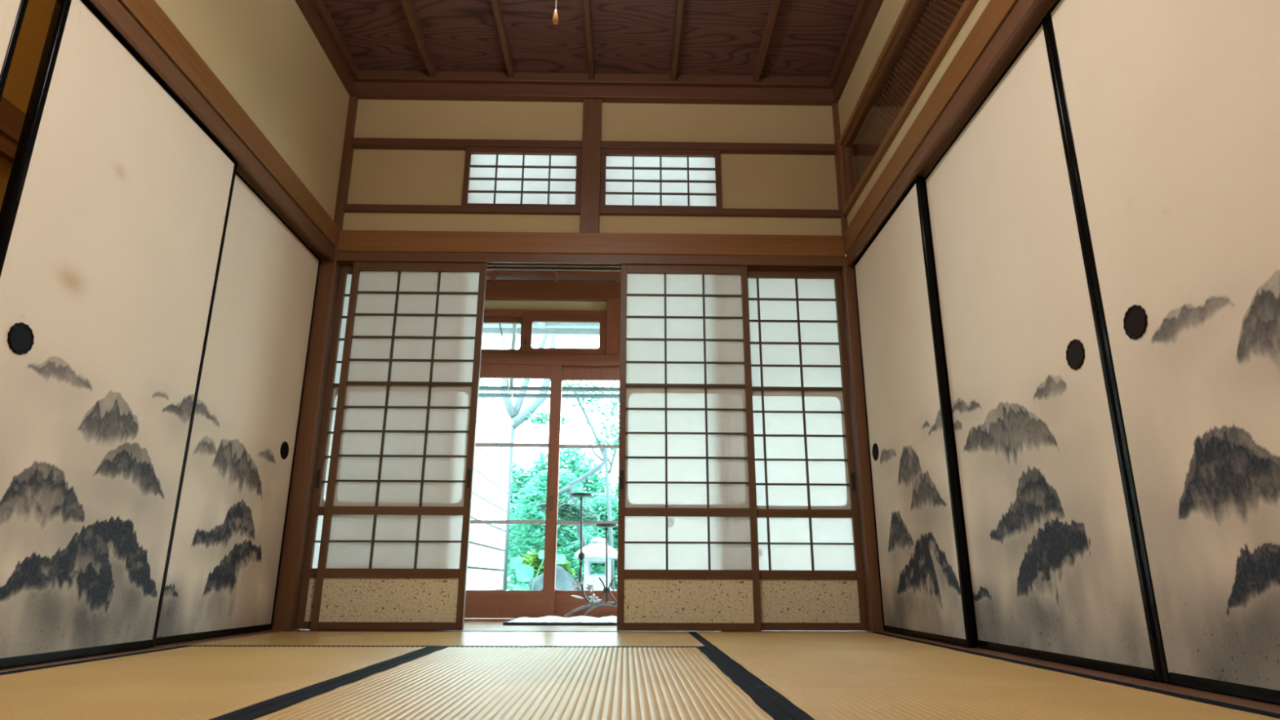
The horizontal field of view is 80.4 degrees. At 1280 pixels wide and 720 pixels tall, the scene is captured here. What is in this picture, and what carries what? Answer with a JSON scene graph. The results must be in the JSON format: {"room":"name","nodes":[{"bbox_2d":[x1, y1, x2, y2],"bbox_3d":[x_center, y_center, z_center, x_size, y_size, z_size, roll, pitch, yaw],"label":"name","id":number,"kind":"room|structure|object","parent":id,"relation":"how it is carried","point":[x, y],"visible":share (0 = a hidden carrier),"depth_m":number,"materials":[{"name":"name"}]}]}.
{"room":"traditional dwelling","nodes":[
{"label":"traditional dwelling","id":0,"kind":"room"},
{"bbox_2d":[0,0,55,209],"bbox_3d":[-2.426,-0.602,2.018,0.105,2.810,4.150,0,-16,-1],"label":"wall","id":1,"kind":"structure","parent":0,"point":[20,79],"depth_m":2.94,"materials":[{"name":"paint"}]},
{"bbox_2d":[155,0,349,220],"bbox_3d":[-1.565,-1.621,2.138,0.115,1.000,3.780,0,-16,-1],"label":"wall","id":2,"kind":"structure","parent":0,"point":[266,54],"depth_m":3.22,"materials":[{"name":"beige paint"}]},
{"bbox_2d":[117,0,339,248],"bbox_3d":[-1.547,-1.132,1.983,0.153,0.111,3.754,0,-16,-1],"label":"trim","id":3,"kind":"structure","parent":2,"relation":"attached to","point":[148,14],"depth_m":2.70,"materials":[{"name":"brown wood"}]},
{"bbox_2d":[268,251,341,630],"bbox_3d":[-1.564,0.342,3.564,0.110,1.810,0.106,0,-16,-1],"label":"wooden post","id":4,"kind":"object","parent":2,"relation":"attached to","point":[289,588],"depth_m":3.49,"materials":[{"name":"brown wood"}]},
{"bbox_2d":[294,0,354,93],"bbox_3d":[-1.500,-1.962,2.212,0.042,0.072,3.728,0,-16,-1],"label":"trim","id":5,"kind":"structure","parent":2,"relation":"attached to","point":[306,6],"depth_m":3.65,"materials":[{"name":"brown wood"}]},
{"bbox_2d":[310,0,359,78],"bbox_3d":[-1.485,-2.026,2.216,0.070,0.055,3.700,0,-16,-1],"label":"trim","id":6,"kind":"structure","parent":2,"relation":"attached to","point":[319,6],"depth_m":3.70,"materials":[{"name":"brown wood"}]},
{"bbox_2d":[463,620,617,630],"bbox_3d":[-0.275,1.381,3.838,4.500,0.077,0.945,0,-16,-1],"label":"floor","id":7,"kind":"structure","parent":0,"point":[468,624],"depth_m":3.61,"materials":[{"name":"brown wood"}]},
{"bbox_2d":[464,617,515,620],"bbox_3d":[-0.282,1.471,4.249,4.500,0.034,0.105,0,-16,-1],"label":"trim","id":8,"kind":"structure","parent":7,"relation":"on","point":[465,619],"depth_m":4.20,"materials":[{"name":"red wood"}]},
{"bbox_2d":[464,364,619,617],"bbox_3d":[-0.510,0.741,4.449,1.800,1.468,0.064,0,-16,-1],"label":"door","id":9,"kind":"structure","parent":8,"relation":"on","point":[478,603],"depth_m":4.36,"materials":[{"name":"red wood"}]},
{"bbox_2d":[502,615,617,625],"bbox_3d":[-0.147,1.365,3.976,1.072,0.031,0.450,0,-16,-1],"label":"rug","id":10,"kind":"object","parent":7,"relation":"on","point":[548,620],"visible":0.46,"depth_m":3.79,"materials":[{"name":"white fabric"}]},
{"bbox_2d":[564,493,617,617],"bbox_3d":[-0.174,1.052,4.105,0.438,0.644,0.194,0,-16,-1],"label":"stand","id":11,"kind":"object","parent":10,"relation":"on","point":[606,589],"visible":0.93,"depth_m":4.06,"materials":[{"name":"metal"}]},
{"bbox_2d":[484,300,607,311],"bbox_3d":[-0.277,-0.331,4.798,4.500,0.080,0.040,0,-16,-1],"label":"wall","id":12,"kind":"structure","parent":0,"point":[489,304],"depth_m":4.78,"materials":[{"name":"beige paint"}]},
{"bbox_2d":[484,309,606,316],"bbox_3d":[-0.276,-0.283,4.768,4.500,0.036,0.070,0,-16,-1],"label":"trim","id":13,"kind":"structure","parent":12,"relation":"attached to","point":[487,313],"depth_m":4.73,"materials":[{"name":"red wood"}]},
{"bbox_2d":[484,279,620,301],"bbox_3d":[-0.276,-0.429,4.808,4.500,0.125,0.095,0,-16,-1],"label":"trim","id":14,"kind":"structure","parent":12,"relation":"attached to","point":[499,289],"depth_m":4.76,"materials":[{"name":"red wood"}]},
{"bbox_2d":[335,248,846,282],"bbox_3d":[-0.268,-0.621,4.419,4.500,0.048,0.950,0,-16,-1],"label":"ceiling","id":15,"kind":"structure","parent":0,"point":[493,275],"depth_m":4.74,"materials":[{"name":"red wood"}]},
{"bbox_2d":[323,0,859,81],"bbox_3d":[-0.222,-2.035,2.321,2.800,0.113,3.850,0,-16,-1],"label":"ceiling","id":16,"kind":"structure","parent":0,"point":[757,38],"depth_m":3.74,"materials":[{"name":"brown wood"}]},
{"bbox_2d":[552,0,558,24],"bbox_3d":[-0.190,-1.424,1.909,0.430,1.376,0.430,0,-16,-1],"label":"light pull cord","id":17,"kind":"object","parent":16,"relation":"hanging from","point":[555,19],"visible":1,"depth_m":1.72,"materials":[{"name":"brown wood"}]},
{"bbox_2d":[342,99,841,235],"bbox_3d":[-0.236,-1.000,3.983,2.537,0.830,0.060,0,-16,-1],"label":"wall","id":18,"kind":"structure","parent":0,"point":[378,176],"depth_m":3.99,"materials":[{"name":"beige paint"}]},
{"bbox_2d":[333,96,358,230],"bbox_3d":[-1.559,-1.010,3.958,0.110,0.795,0.106,0,-16,-1],"label":"trim","id":19,"kind":"structure","parent":18,"relation":"attached to","point":[348,149],"depth_m":3.91,"materials":[{"name":"brown wood"}]},
{"bbox_2d":[342,204,580,214],"bbox_3d":[-0.905,-0.758,3.886,1.200,0.035,0.086,0,-16,-1],"label":"trim","id":20,"kind":"structure","parent":18,"relation":"attached to","point":[369,208],"depth_m":3.85,"materials":[{"name":"brown wood"}]},
{"bbox_2d":[351,137,582,151],"bbox_3d":[-0.904,-1.123,3.993,1.200,0.041,0.086,0,-16,-1],"label":"trim","id":21,"kind":"structure","parent":18,"relation":"attached to","point":[401,144],"depth_m":3.95,"materials":[{"name":"brown wood"}]},
{"bbox_2d":[461,146,582,206],"bbox_3d":[-0.608,-0.943,3.924,0.604,0.342,0.028,0,-16,-1],"label":"window","id":22,"kind":"structure","parent":18,"relation":"in","point":[493,175],"depth_m":3.93,"materials":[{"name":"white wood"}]},
{"bbox_2d":[336,251,844,271],"bbox_3d":[-0.243,-0.492,3.828,2.527,0.049,0.103,0,-16,-1],"label":"trim","id":23,"kind":"structure","parent":18,"relation":"attached to","point":[495,261],"depth_m":3.78,"materials":[{"name":"brown wood"}]},
{"bbox_2d":[579,98,601,232],"bbox_3d":[-0.255,-0.999,3.976,0.099,0.785,0.112,0,-16,-1],"label":"trim","id":24,"kind":"structure","parent":18,"relation":"attached to","point":[589,217],"depth_m":3.92,"materials":[{"name":"brown wood"}]},
{"bbox_2d":[337,230,844,257],"bbox_3d":[-0.238,-0.579,3.821,2.535,0.113,0.056,0,-16,-1],"label":"trim","id":25,"kind":"structure","parent":18,"relation":"attached to","point":[348,240],"depth_m":3.79,"materials":[{"name":"brown wood"}]},
{"bbox_2d":[352,69,835,88],"bbox_3d":[-0.239,-1.484,4.061,2.603,0.055,0.100,0,-16,-1],"label":"trim","id":26,"kind":"structure","parent":18,"relation":"attached to","point":[364,75],"depth_m":4.01,"materials":[{"name":"brown wood"}]},
{"bbox_2d":[348,81,839,106],"bbox_3d":[-0.239,-1.419,4.057,2.603,0.072,0.072,0,-16,-1],"label":"trim","id":27,"kind":"structure","parent":18,"relation":"attached to","point":[362,90],"depth_m":4.03,"materials":[{"name":"brown wood"}]},
{"bbox_2d":[600,148,721,208],"bbox_3d":[0.108,-0.937,3.936,0.624,0.342,0.028,0,-16,-1],"label":"window","id":28,"kind":"structure","parent":18,"relation":"in","point":[630,178],"depth_m":3.94,"materials":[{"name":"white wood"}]},
{"bbox_2d":[600,141,836,155],"bbox_3d":[0.414,-1.112,4.014,1.238,0.041,0.086,0,-16,-1],"label":"trim","id":29,"kind":"structure","parent":18,"relation":"attached to","point":[782,148],"depth_m":3.98,"materials":[{"name":"brown wood"}]},
{"bbox_2d":[600,206,841,217],"bbox_3d":[0.413,-0.748,3.908,1.238,0.035,0.086,0,-16,-1],"label":"trim","id":30,"kind":"structure","parent":18,"relation":"attached to","point":[654,211],"depth_m":3.87,"materials":[{"name":"brown wood"}]},
{"bbox_2d":[831,102,848,235],"bbox_3d":[1.085,-0.988,4.001,0.105,0.795,0.106,0,-16,-1],"label":"trim","id":31,"kind":"structure","parent":18,"relation":"attached to","point":[844,224],"depth_m":3.97,"materials":[{"name":"brown wood"}]},
{"bbox_2d":[838,0,990,225],"bbox_3d":[1.136,-1.598,2.183,0.083,1.000,3.780,0,-16,-1],"label":"wall","id":32,"kind":"structure","parent":0,"point":[889,12],"depth_m":3.35,"materials":[{"name":"beige paint"}]},
{"bbox_2d":[829,0,871,84],"bbox_3d":[1.075,-2.005,2.259,0.068,0.055,3.700,0,-16,-1],"label":"trim","id":33,"kind":"structure","parent":32,"relation":"attached to","point":[863,5],"depth_m":3.70,"materials":[{"name":"brown wood"}]},
{"bbox_2d":[833,0,884,99],"bbox_3d":[1.089,-1.940,2.255,0.040,0.072,3.728,0,-16,-1],"label":"trim","id":34,"kind":"structure","parent":32,"relation":"attached to","point":[874,6],"depth_m":3.65,"materials":[{"name":"brown wood"}]},
{"bbox_2d":[837,0,977,214],"bbox_3d":[1.109,-1.305,2.667,0.097,0.420,2.614,0,-16,-1],"label":"transom","id":35,"kind":"object","parent":32,"relation":"attached to","point":[923,32],"visible":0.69,"depth_m":3.22,"materials":[{"name":"brown wood"}]},
{"bbox_2d":[843,0,1018,253],"bbox_3d":[1.120,-1.110,2.027,0.112,0.111,3.754,0,-16,-1],"label":"trim","id":36,"kind":"structure","parent":32,"relation":"attached to","point":[996,12],"depth_m":2.70,"materials":[{"name":"brown wood"}]},
{"bbox_3d":[-0.481,0.741,1.471,4.100,0.059,3.980,0,-16,-1],"label":"floor","id":37,"kind":"structure","parent":0,"visible":0},
{"bbox_2d":[0,630,284,672],"bbox_3d":[-1.544,0.664,1.458,0.112,0.052,3.750,0,-16,-1],"label":"trim","id":38,"kind":"structure","parent":37,"relation":"on","point":[246,634],"depth_m":2.34,"materials":[{"name":"brown wood"}]},
{"bbox_2d":[0,0,28,102],"bbox_3d":[-1.518,-0.329,1.243,0.032,1.731,0.902,0,-16,-1],"label":"panel","id":39,"kind":"object","parent":38,"relation":"on","point":[12,12],"visible":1,"depth_m":1.81,"materials":[{"name":"beige paper"}]},
{"bbox_2d":[0,0,237,668],"bbox_3d":[-1.536,-0.049,2.205,0.032,1.731,0.910,0,-16,-1],"label":"panel","id":40,"kind":"object","parent":38,"relation":"on","point":[114,211],"visible":1,"depth_m":2.12,"materials":[{"name":"beige paper"}]},
{"bbox_2d":[12,326,31,351],"bbox_3d":[-1.527,-0.052,1.857,0.020,0.061,0.061,0,-16,-1],"label":"door pull","id":41,"kind":"object","parent":40,"relation":"on","point":[21,335],"depth_m":1.86,"materials":[{"name":"brown metal"}]},
{"bbox_2d":[155,170,320,645],"bbox_3d":[-1.583,0.201,3.062,0.032,1.731,0.923,0,-16,-1],"label":"panel","id":42,"kind":"object","parent":38,"relation":"on","point":[224,571],"visible":0.88,"depth_m":3.01,"materials":[{"name":"beige paper"}]},
{"bbox_2d":[281,443,288,457],"bbox_3d":[-1.586,0.401,3.362,0.020,0.061,0.061,0,-16,-1],"label":"door pull","id":43,"kind":"object","parent":42,"relation":"on","point":[284,446],"depth_m":3.36,"materials":[{"name":"brown metal"}]},
{"bbox_2d":[0,645,436,719],"bbox_3d":[-1.071,0.718,1.625,0.838,0.056,1.783,0,-16,-1],"label":"mat","id":44,"kind":"object","parent":37,"relation":"on","point":[181,682],"visible":0.91,"depth_m":1.64,"materials":[{"name":"beige wicker"}]},
{"bbox_2d":[185,630,706,648],"bbox_3d":[-0.651,1.084,2.875,1.726,0.056,0.801,0,-16,-1],"label":"mat","id":45,"kind":"object","parent":37,"relation":"on","point":[323,638],"visible":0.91,"depth_m":2.80,"materials":[{"name":"beige wicker"}]},
{"bbox_2d":[230,646,794,719],"bbox_3d":[-0.207,0.725,1.640,0.886,0.056,1.783,0,-16,-1],"label":"mat","id":46,"kind":"object","parent":37,"relation":"on","point":[438,682],"visible":1,"depth_m":1.52,"materials":[{"name":"beige wicker"}]},
{"bbox_2d":[297,629,870,632],"bbox_3d":[-0.249,1.216,3.328,2.527,0.048,0.127,0,-16,-1],"label":"trim","id":47,"kind":"structure","parent":37,"relation":"on","point":[297,629],"depth_m":3.34,"materials":[{"name":"brown wood"}]},
{"bbox_2d":[296,264,353,629],"bbox_3d":[-1.179,0.349,3.582,0.654,1.748,0.030,0,-16,-1],"label":"screen","id":48,"kind":"object","parent":47,"relation":"on","point":[318,499],"visible":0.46,"depth_m":3.54,"materials":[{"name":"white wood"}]},
{"bbox_2d":[310,261,487,630],"bbox_3d":[-1.099,0.338,3.543,0.658,1.748,0.030,0,-16,-1],"label":"screen","id":49,"kind":"object","parent":47,"relation":"on","point":[394,544],"visible":0.96,"depth_m":3.52,"materials":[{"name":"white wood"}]},
{"bbox_2d":[617,264,761,631],"bbox_3d":[0.218,0.349,3.564,0.634,1.748,0.030,0,-16,-1],"label":"screen","id":50,"kind":"object","parent":47,"relation":"on","point":[688,559],"visible":0.95,"depth_m":3.54,"materials":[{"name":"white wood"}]},
{"bbox_2d":[747,268,867,631],"bbox_3d":[0.690,0.365,3.613,0.650,1.748,0.030,0,-16,-1],"label":"screen","id":51,"kind":"object","parent":47,"relation":"on","point":[811,570],"visible":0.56,"depth_m":3.59,"materials":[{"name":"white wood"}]},
{"bbox_2d":[688,631,1146,688],"bbox_3d":[0.636,0.958,2.428,0.826,0.056,1.776,0,-16,-1],"label":"mat","id":52,"kind":"object","parent":37,"relation":"on","point":[778,660],"visible":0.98,"depth_m":2.02,"materials":[{"name":"beige wicker"}]},
{"bbox_2d":[755,686,1279,719],"bbox_3d":[0.670,0.435,0.634,0.826,0.056,1.958,0,-16,-1],"label":"mat","id":53,"kind":"object","parent":37,"relation":"on","point":[805,703],"visible":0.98,"depth_m":1.36,"materials":[{"name":"beige wicker"}]},
{"bbox_2d":[876,631,1279,714],"bbox_3d":[1.119,0.686,1.502,0.102,0.052,3.750,0,-16,-1],"label":"trim","id":54,"kind":"structure","parent":37,"relation":"on","point":[1249,703],"depth_m":1.68,"materials":[{"name":"brown wood"}]},
{"bbox_2d":[853,176,976,647],"bbox_3d":[1.085,0.231,3.135,0.032,1.731,0.864,0,-16,-1],"label":"panel","id":55,"kind":"object","parent":54,"relation":"on","point":[925,590],"visible":1,"depth_m":3.00,"materials":[{"name":"beige paper"}]},
{"bbox_2d":[872,445,877,458],"bbox_3d":[1.074,0.416,3.428,0.020,0.061,0.061,0,-16,-1],"label":"door pull","id":56,"kind":"object","parent":55,"relation":"on","point":[874,447],"depth_m":3.43,"materials":[{"name":"brown metal"}]},
{"bbox_2d":[924,14,1165,682],"bbox_3d":[1.131,-0.010,2.306,0.032,1.731,0.905,0,-16,-1],"label":"panel","id":57,"kind":"object","parent":54,"relation":"on","point":[1056,573],"visible":0.98,"depth_m":2.17,"materials":[{"name":"beige paper"}]},
{"bbox_2d":[1067,342,1081,366],"bbox_3d":[1.133,-0.014,1.957,0.020,0.061,0.061,0,-16,-1],"label":"door pull","id":58,"kind":"object","parent":57,"relation":"on","point":[1074,349],"depth_m":1.96,"materials":[{"name":"brown metal"}]},
{"bbox_2d":[1046,0,1279,704],"bbox_3d":[1.148,-0.263,1.438,0.032,1.731,0.901,0,-16,-1],"label":"panel","id":59,"kind":"object","parent":54,"relation":"on","point":[1171,108],"visible":1,"depth_m":1.55,"materials":[{"name":"beige paper"}]},
{"bbox_2d":[1125,308,1142,335],"bbox_3d":[1.138,-0.086,1.727,0.020,0.061,0.061,0,-16,-1],"label":"door pull","id":60,"kind":"object","parent":59,"relation":"on","point":[1134,317],"depth_m":1.73,"materials":[{"name":"brown metal"}]},
{"bbox_3d":[-2.032,-0.633,1.904,0.890,2.810,4.100,0,-16,-1],"label":"wall","id":61,"kind":"structure","parent":0,"visible":0},
{"bbox_2d":[0,137,16,163],"bbox_3d":[-2.355,-1.022,2.012,0.030,0.045,3.900,0,-16,-1],"label":"trim","id":62,"kind":"structure","parent":61,"relation":"attached to","point":[7,151],"depth_m":2.82,"materials":[{"name":"brown wood"}]},
{"bbox_2d":[0,96,25,145],"bbox_3d":[-2.360,-1.138,2.045,0.020,0.125,3.900,0,-16,-1],"label":"trim","id":63,"kind":"structure","parent":61,"relation":"attached to","point":[11,117],"depth_m":2.85,"materials":[{"name":"brown wood"}]},
{"bbox_3d":[-2.546,0.294,4.112,0.050,2.260,0.945,0,-16,-1],"label":"wall","id":64,"kind":"structure","parent":0,"visible":0},
{"bbox_2d":[481,316,523,354],"bbox_3d":[-0.970,-0.148,4.717,0.574,0.256,0.024,0,-16,-1],"label":"transom window","id":65,"kind":"structure","parent":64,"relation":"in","point":[493,320],"depth_m":4.73,"materials":[{"name":"red wood"}]},
{"bbox_2d":[482,322,599,335],"bbox_3d":[-0.285,-0.412,5.368,4.800,0.215,0.990,0,-16,-1],"label":"eave","id":66,"kind":"object","parent":64,"relation":"attached to","point":[538,328],"visible":0.04,"depth_m":5.73},
{"bbox_2d":[498,324,516,399],"bbox_3d":[-0.887,-0.083,5.308,0.222,0.695,0.249,15,-22,-41],"label":"hanger","id":67,"kind":"object","parent":66,"relation":"hanging from","point":[514,326],"visible":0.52,"depth_m":5.31,"materials":[{"name":"metal"}]},
{"bbox_2d":[478,392,619,398],"bbox_3d":[-0.240,0.255,5.326,4.300,0.033,0.033,0,-16,-1],"label":"pole","id":68,"kind":"object","parent":67,"relation":"hanging from","point":[480,395],"visible":0.32,"depth_m":5.31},
{"bbox_2d":[479,386,619,391],"bbox_3d":[-0.236,0.199,5.134,4.300,0.033,0.033,0,-16,-1],"label":"pole","id":69,"kind":"object","parent":67,"relation":"hanging from","point":[481,388],"visible":0.32,"depth_m":5.11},
{"bbox_2d":[480,353,619,367],"bbox_3d":[-0.277,0.011,4.672,4.500,0.066,0.090,0,-16,-1],"label":"trim","id":70,"kind":"structure","parent":64,"relation":"attached to","point":[566,360],"depth_m":4.62,"materials":[{"name":"red wood"}]},
{"bbox_2d":[521,315,606,354],"bbox_3d":[-0.464,-0.153,4.691,0.524,0.256,0.027,0,-16,-1],"label":"transom window","id":71,"kind":"structure","parent":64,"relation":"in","point":[528,320],"depth_m":4.68,"materials":[{"name":"red wood"}]},
{"bbox_2d":[606,298,620,355],"bbox_3d":[-0.165,-0.195,4.736,0.086,0.365,0.090,0,-16,-1],"label":"trim","id":72,"kind":"structure","parent":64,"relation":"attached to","point":[613,310],"depth_m":4.69,"materials":[{"name":"red wood"}]},
{"bbox_3d":[1.304,-0.684,1.956,0.260,2.960,3.950,0,-16,-1],"label":"wall","id":73,"kind":"structure","parent":0,"visible":0},
{"bbox_2d":[840,256,884,631],"bbox_3d":[1.075,0.363,3.607,0.115,1.810,0.106,0,-16,-1],"label":"trim","id":74,"kind":"structure","parent":73,"relation":"attached to","point":[870,566],"depth_m":3.54,"materials":[{"name":"brown wood"}]},
{"bbox_3d":[-1.531,-0.557,0.345,0.080,1.795,0.930,0,-16,-1],"label":"wall","id":75,"kind":"structure","parent":0,"visible":0},
{"bbox_2d":[87,0,335,260],"bbox_3d":[-1.536,-1.045,1.956,0.115,0.061,3.750,0,-16,-1],"label":"trim","id":76,"kind":"structure","parent":75,"relation":"attached to","point":[249,167],"depth_m":2.67,"materials":[{"name":"brown wood"}]},
{"bbox_3d":[1.187,-0.512,0.467,0.080,1.795,1.090,0,-16,-1],"label":"wall","id":77,"kind":"structure","parent":0,"visible":0},
{"bbox_2d":[846,0,1056,266],"bbox_3d":[1.124,-1.023,2.000,0.104,0.061,3.750,0,-16,-1],"label":"trim","id":78,"kind":"structure","parent":77,"relation":"attached to","point":[1026,15],"depth_m":2.52,"materials":[{"name":"brown wood"}]},
{"label":"outside","id":79,"kind":"structure","parent":0,"visible":0},
{"bbox_3d":[-0.212,3.794,10.941,18.000,0.193,14.000,0,-16,-1],"label":"ground","id":80,"kind":"structure","parent":79,"visible":0},
{"bbox_2d":[466,378,513,590],"bbox_3d":[-1.317,1.268,5.963,0.145,2.155,2.730,0,-16,-1],"label":"wall","id":81,"kind":"structure","parent":80,"relation":"on","point":[486,559],"depth_m":6.36,"materials":[{"name":"white paint"}]},
{"bbox_2d":[499,334,571,590],"bbox_3d":[-1.197,1.225,8.448,0.846,3.628,0.420,0,-16,-1],"label":"tree","id":82,"kind":"object","parent":80,"relation":"on","point":[517,418],"visible":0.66,"depth_m":8.60,"materials":[{"name":"grey plant"}]},
{"bbox_2d":[509,550,565,590],"bbox_3d":[-0.919,2.163,6.788,0.524,0.905,0.227,10,-19,-30],"label":"plant","id":83,"kind":"object","parent":80,"relation":"on","point":[524,573],"visible":0.51,"depth_m":6.79,"materials":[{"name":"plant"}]},
{"bbox_2d":[519,550,576,577],"bbox_3d":[-0.960,2.388,7.606,0.635,0.935,0.372,0,-16,-1],"label":"shrub","id":84,"kind":"object","parent":80,"relation":"on","point":[532,560],"visible":0.25,"depth_m":7.64,"materials":[{"name":"green plant"}]},
{"bbox_2d":[527,564,577,590],"bbox_3d":[-0.842,2.359,7.047,0.581,0.868,0.549,0,-16,-1],"label":"boulder","id":85,"kind":"object","parent":80,"relation":"on","point":[564,579],"visible":0.14,"depth_m":7.00,"materials":[{"name":"grey stone"}]},
{"bbox_2d":[506,468,608,590],"bbox_3d":[-0.983,2.189,8.682,1.342,1.933,1.113,5,-17,-16],"label":"shrub","id":86,"kind":"object","parent":80,"relation":"on","point":[567,538],"visible":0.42,"depth_m":8.54,"materials":[{"name":"green plant"}]},
{"bbox_2d":[506,448,618,590],"bbox_3d":[-0.341,2.676,11.802,6.045,2.769,0.984,0,-16,-1],"label":"shrub","id":87,"kind":"object","parent":80,"relation":"on","point":[574,464],"visible":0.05,"depth_m":11.94,"materials":[{"name":"green plant"}]},
{"bbox_2d":[556,549,583,590],"bbox_3d":[-0.761,2.509,8.042,0.663,0.954,0.481,0,-16,-1],"label":"shrub","id":88,"kind":"object","parent":80,"relation":"on","point":[572,558],"visible":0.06,"depth_m":8.08,"materials":[{"name":"green plant"}]},
{"bbox_2d":[534,435,608,573],"bbox_3d":[-0.579,1.736,7.280,0.864,2.009,0.558,15,-22,-42],"label":"tree","id":89,"kind":"object","parent":80,"relation":"on","point":[568,510],"visible":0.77,"depth_m":7.25,"materials":[{"name":"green plant"}]},
{"bbox_2d":[561,380,619,590],"bbox_3d":[-0.231,1.468,8.714,1.487,3.320,0.847,0,-16,-1],"label":"tree","id":90,"kind":"object","parent":80,"relation":"on","point":[597,442],"visible":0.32,"depth_m":8.87,"materials":[{"name":"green plant"}]},
{"bbox_2d":[574,536,617,590],"bbox_3d":[-0.407,2.212,7.200,0.422,1.040,0.422,0,-16,-1],"label":"stone lantern","id":91,"kind":"object","parent":80,"relation":"on","point":[594,552],"visible":0.43,"depth_m":7.12,"materials":[{"name":"stone"}]},
{"bbox_2d":[574,493,617,591],"bbox_3d":[0.018,2.426,9.133,1.768,1.735,1.178,0,-16,-1],"label":"shrub","id":92,"kind":"object","parent":80,"relation":"on","point":[598,509],"visible":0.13,"depth_m":9.17,"materials":[{"name":"green plant"}]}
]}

